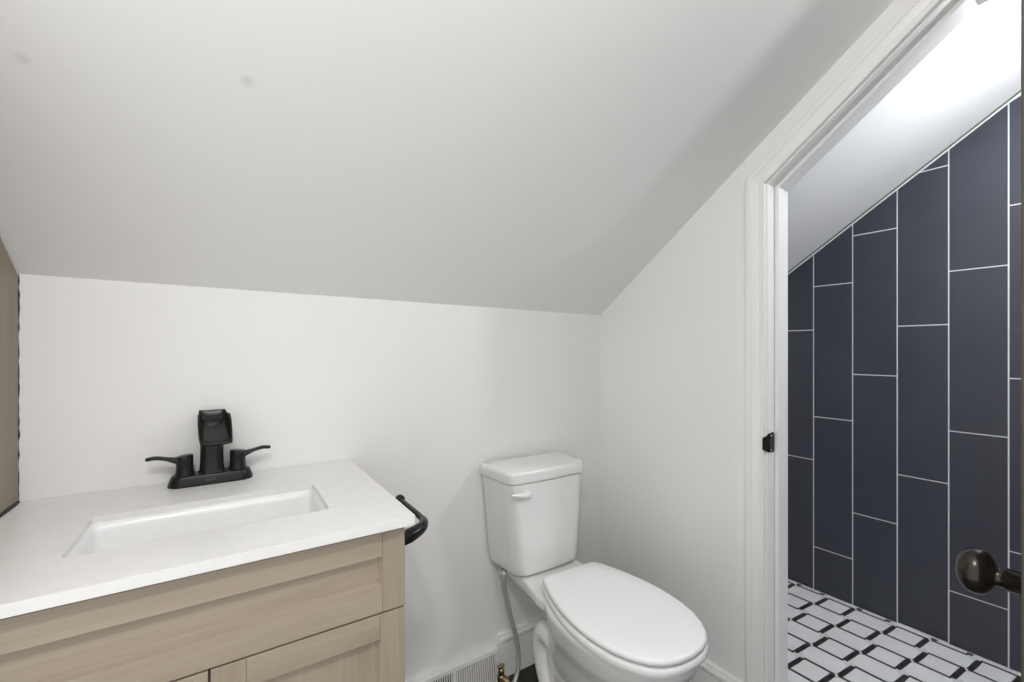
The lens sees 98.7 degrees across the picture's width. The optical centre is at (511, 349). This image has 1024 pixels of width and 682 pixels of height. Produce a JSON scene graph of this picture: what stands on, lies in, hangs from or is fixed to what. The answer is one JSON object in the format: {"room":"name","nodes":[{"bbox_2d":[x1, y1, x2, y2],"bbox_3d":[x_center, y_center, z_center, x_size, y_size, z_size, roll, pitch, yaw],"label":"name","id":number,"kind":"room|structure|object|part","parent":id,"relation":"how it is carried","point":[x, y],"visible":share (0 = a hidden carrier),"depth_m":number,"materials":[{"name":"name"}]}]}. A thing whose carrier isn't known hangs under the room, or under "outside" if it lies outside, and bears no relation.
{"room":"bathroom","nodes":[
{"label":"bathroom","id":0,"kind":"room"},
{"bbox_2d":[0,238,19,517],"bbox_3d":[-0.853,0.296,0.654,0.024,1.660,0.550,0,0,-33],"label":"mirror","id":1,"kind":"object","parent":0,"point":[9,279],"visible":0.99,"depth_m":0.85,"materials":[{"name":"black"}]},
{"bbox_2d":[17,274,599,681],"bbox_3d":[-0.366,0.446,1.363,1.764,1.360,0.100,0,0,-33],"label":"wall","id":2,"kind":"structure","parent":0,"point":[114,376],"depth_m":1.24,"materials":[{"name":"white paint"}]},
{"bbox_2d":[407,644,498,681],"bbox_3d":[-0.196,1.065,1.391,0.359,0.122,0.040,0,0,-33],"label":"air vent","id":3,"kind":"object","parent":2,"relation":"in","point":[481,665],"visible":0.89,"depth_m":1.43,"materials":[{"name":"white metal"}]},
{"bbox_2d":[497,614,545,675],"bbox_3d":[0.157,1.050,1.636,0.489,0.153,0.017,0,0,-33],"label":"baseboard","id":4,"kind":"structure","parent":2,"relation":"attached to","point":[505,639],"depth_m":1.54,"materials":[{"name":"white wood"}]},
{"bbox_2d":[0,0,893,314],"bbox_3d":[0.272,-0.624,0.412,1.640,0.967,2.190,0,0,-33],"label":"ceiling","id":5,"kind":"structure","parent":0,"point":[534,155],"depth_m":0.90,"materials":[{"name":"white paint"}]},
{"bbox_2d":[600,0,909,681],"bbox_3d":[0.908,-0.004,1.039,0.111,2.260,1.840,0,0,-33],"label":"wall","id":6,"kind":"structure","parent":0,"point":[672,343],"depth_m":1.43,"materials":[{"name":"white paint"}]},
{"bbox_2d":[690,659,741,681],"bbox_3d":[0.518,1.050,1.517,0.017,0.153,0.578,0,0,-33],"label":"baseboard","id":7,"kind":"structure","parent":6,"relation":"attached to","point":[707,671],"depth_m":1.36,"materials":[{"name":"white wood"}]},
{"bbox_2d":[762,432,774,451],"bbox_3d":[0.721,0.261,1.234,0.053,0.057,0.006,0,0,-28],"label":"strike plate","id":8,"kind":"object","parent":6,"relation":"attached to","point":[768,442],"visible":1,"depth_m":1.23,"materials":[{"name":"black metal"}]},
{"bbox_2d":[745,0,942,681],"bbox_3d":[0.872,0.156,0.977,0.018,1.940,0.710,0,0,-33],"label":"trim","id":9,"kind":"structure","parent":6,"relation":"attached to","point":[915,12],"depth_m":1.24,"materials":[{"name":"white wood"}]},
{"bbox_2d":[766,0,989,681],"bbox_3d":[0.927,0.175,1.013,0.116,1.901,0.632,0,0,-33],"label":"trim","id":10,"kind":"structure","parent":6,"relation":"attached to","point":[945,6],"depth_m":1.23,"materials":[{"name":"white wood"}]},
{"bbox_2d":[952,0,1023,681],"bbox_3d":[0.770,0.186,0.622,0.576,1.856,0.102,0,0,-31],"label":"door","id":11,"kind":"structure","parent":6,"relation":"in","point":[977,571],"depth_m":0.50,"materials":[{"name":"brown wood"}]},
{"bbox_3d":[0.566,0.266,0.517,0.062,0.062,0.064,0,0,-33],"label":"knob","id":12,"kind":"part","parent":11,"relation":"part of","materials":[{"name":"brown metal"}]},
{"bbox_2d":[508,579,1020,681],"bbox_3d":[0.771,1.156,0.566,2.750,0.060,2.700,0,0,-33],"label":"floor","id":13,"kind":"structure","parent":0,"point":[830,639],"depth_m":1.64,"materials":[{"name":"white tile"}]},
{"bbox_2d":[0,527,404,681],"bbox_3d":[-0.586,0.725,0.861,0.604,0.802,0.483,0,0,-33],"label":"vanity cabinet","id":14,"kind":"object","parent":13,"relation":"on","point":[335,612],"visible":0.88,"depth_m":0.69,"materials":[{"name":"brown wood"}]},
{"bbox_3d":[-0.586,0.756,0.584,0.300,0.550,0.020,0,0,-33],"label":"door","id":15,"kind":"part","parent":14,"relation":"part of","materials":[{"name":"brown wood"}]},
{"bbox_2d":[0,459,414,618],"bbox_3d":[-0.585,0.385,0.853,0.639,0.155,0.508,0,0,-33],"label":"countertop","id":16,"kind":"structure","parent":14,"relation":"on","point":[57,551],"depth_m":0.79,"materials":[{"name":"white stone"}]},
{"bbox_2d":[66,489,325,557],"bbox_3d":[-0.561,0.389,0.829,0.418,0.146,0.235,0,0,-33],"label":"basin","id":17,"kind":"object","parent":16,"relation":"in","point":[133,529],"depth_m":0.86,"materials":[{"name":"white ceramic"}]},
{"bbox_2d":[145,409,270,488],"bbox_3d":[-0.689,0.224,1.010,0.241,0.165,0.098,0,0,-33],"label":"faucet","id":18,"kind":"object","parent":16,"relation":"on","point":[214,426],"visible":1,"depth_m":1.01,"materials":[{"name":"black metal"}]},
{"bbox_3d":[-0.764,0.260,0.986,0.089,0.051,0.039,0,0,-33],"label":"handle","id":19,"kind":"part","parent":18,"relation":"part of","materials":[{"name":"black metal"}]},
{"bbox_3d":[-0.701,0.295,1.028,0.165,0.024,0.054,0,0,-33],"label":"plate","id":20,"kind":"part","parent":18,"relation":"part of","materials":[{"name":"black metal"}]},
{"bbox_3d":[-0.685,0.214,1.012,0.070,0.145,0.096,0,0,-33],"label":"spout","id":21,"kind":"part","parent":18,"relation":"part of","materials":[{"name":"black metal"}]},
{"bbox_3d":[-0.637,0.260,1.070,0.089,0.051,0.039,0,0,-33],"label":"handle","id":22,"kind":"part","parent":18,"relation":"part of","materials":[{"name":"black metal"}]},
{"bbox_3d":[-0.458,0.406,0.666,0.521,0.056,0.014,0,0,-33],"label":"panel moulding","id":23,"kind":"part","parent":14,"relation":"part of","materials":[{"name":"brown wood"}]},
{"bbox_3d":[-0.332,0.756,0.751,0.300,0.550,0.020,0,0,-33],"label":"door","id":24,"kind":"part","parent":14,"relation":"part of","materials":[{"name":"brown wood"}]},
{"bbox_3d":[-0.336,0.756,0.757,0.212,0.462,0.004,0,0,-33],"label":"recessed panel","id":25,"kind":"part","parent":14,"relation":"part of","materials":[{"name":"brown wood"}]},
{"bbox_3d":[-0.331,0.756,0.750,0.208,0.458,0.014,0,0,-33],"label":"panel moulding","id":26,"kind":"part","parent":14,"relation":"part of","materials":[{"name":"brown wood"}]},
{"bbox_2d":[395,494,427,545],"bbox_3d":[-0.223,0.374,0.963,0.073,0.054,0.242,0,0,-14],"label":"paper holder","id":27,"kind":"object","parent":14,"relation":"attached to","point":[412,533],"visible":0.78,"depth_m":0.90,"materials":[{"name":"black metal"}]},
{"bbox_2d":[497,663,509,681],"bbox_3d":[-0.035,1.064,1.401,0.048,0.124,0.048,0,0,-33],"label":"shutoff valve","id":28,"kind":"object","parent":13,"relation":"on","point":[501,677],"visible":1,"depth_m":1.39,"materials":[{"name":"gold metal"}]},
{"bbox_3d":[-0.035,1.009,1.401,0.026,0.014,0.015,0,0,-33],"label":"valve handle","id":29,"kind":"part","parent":28,"relation":"part of","materials":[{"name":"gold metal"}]},
{"bbox_2d":[480,451,708,681],"bbox_3d":[0.220,0.748,1.260,0.344,0.757,0.682,0,0,-33],"label":"toilet","id":30,"kind":"object","parent":13,"relation":"on","point":[601,623],"visible":1,"depth_m":1.26,"materials":[{"name":"white ceramic"}]},
{"bbox_2d":[499,568,520,681],"bbox_3d":[-0.003,0.901,1.431,0.074,0.376,0.055,0,0,-33],"label":"supply hose","id":31,"kind":"object","parent":30,"relation":"hanging from","point":[503,573],"visible":0.98,"depth_m":1.44,"materials":[{"name":"silver metal"}]},
{"bbox_3d":[0.027,0.445,1.339,0.073,0.024,0.023,0,0,-33],"label":"flush handle","id":32,"kind":"part","parent":30,"relation":"part of","materials":[{"name":"white plastic"}]},
{"bbox_3d":[0.081,0.563,1.478,0.321,0.299,0.164,0,0,-33],"label":"tank","id":33,"kind":"part","parent":30,"relation":"part of","materials":[{"name":"white ceramic"}]},
{"bbox_3d":[0.083,0.390,1.475,0.338,0.042,0.172,0,0,-33],"label":"tank lid","id":34,"kind":"part","parent":30,"relation":"part of","materials":[{"name":"white ceramic"}]},
{"bbox_3d":[0.225,0.919,1.263,0.309,0.414,0.660,0,0,-33],"label":"bowl","id":35,"kind":"part","parent":30,"relation":"part of","materials":[{"name":"white ceramic"}]},
{"bbox_3d":[0.285,0.679,1.167,0.312,0.018,0.446,0,0,-33],"label":"lid","id":36,"kind":"part","parent":30,"relation":"part of","materials":[{"name":"white plastic"}]},
{"bbox_3d":[0.285,0.701,1.167,0.319,0.020,0.453,0,0,-33],"label":"seat","id":37,"kind":"part","parent":30,"relation":"part of","materials":[{"name":"white plastic"}]},
{"bbox_2d":[788,92,1020,672],"bbox_3d":[1.833,0.026,1.527,0.100,2.200,2.040,0,0,-33],"label":"wall","id":38,"kind":"structure","parent":0,"point":[904,327],"depth_m":1.75,"materials":[{"name":"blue tile"}]},
{"bbox_2d":[788,90,1020,272],"bbox_3d":[1.525,-0.593,1.905,0.006,0.745,1.070,0,0,-33],"label":"trim","id":39,"kind":"structure","parent":38,"relation":"attached to","point":[1018,92],"depth_m":1.76,"materials":[{"name":"silver"}]},
{"bbox_2d":[788,0,1020,270],"bbox_3d":[1.405,-0.626,1.246,0.947,0.798,2.040,0,0,-33],"label":"ceiling","id":40,"kind":"structure","parent":0,"point":[975,69],"depth_m":1.51,"materials":[{"name":"white paint"}]}
]}

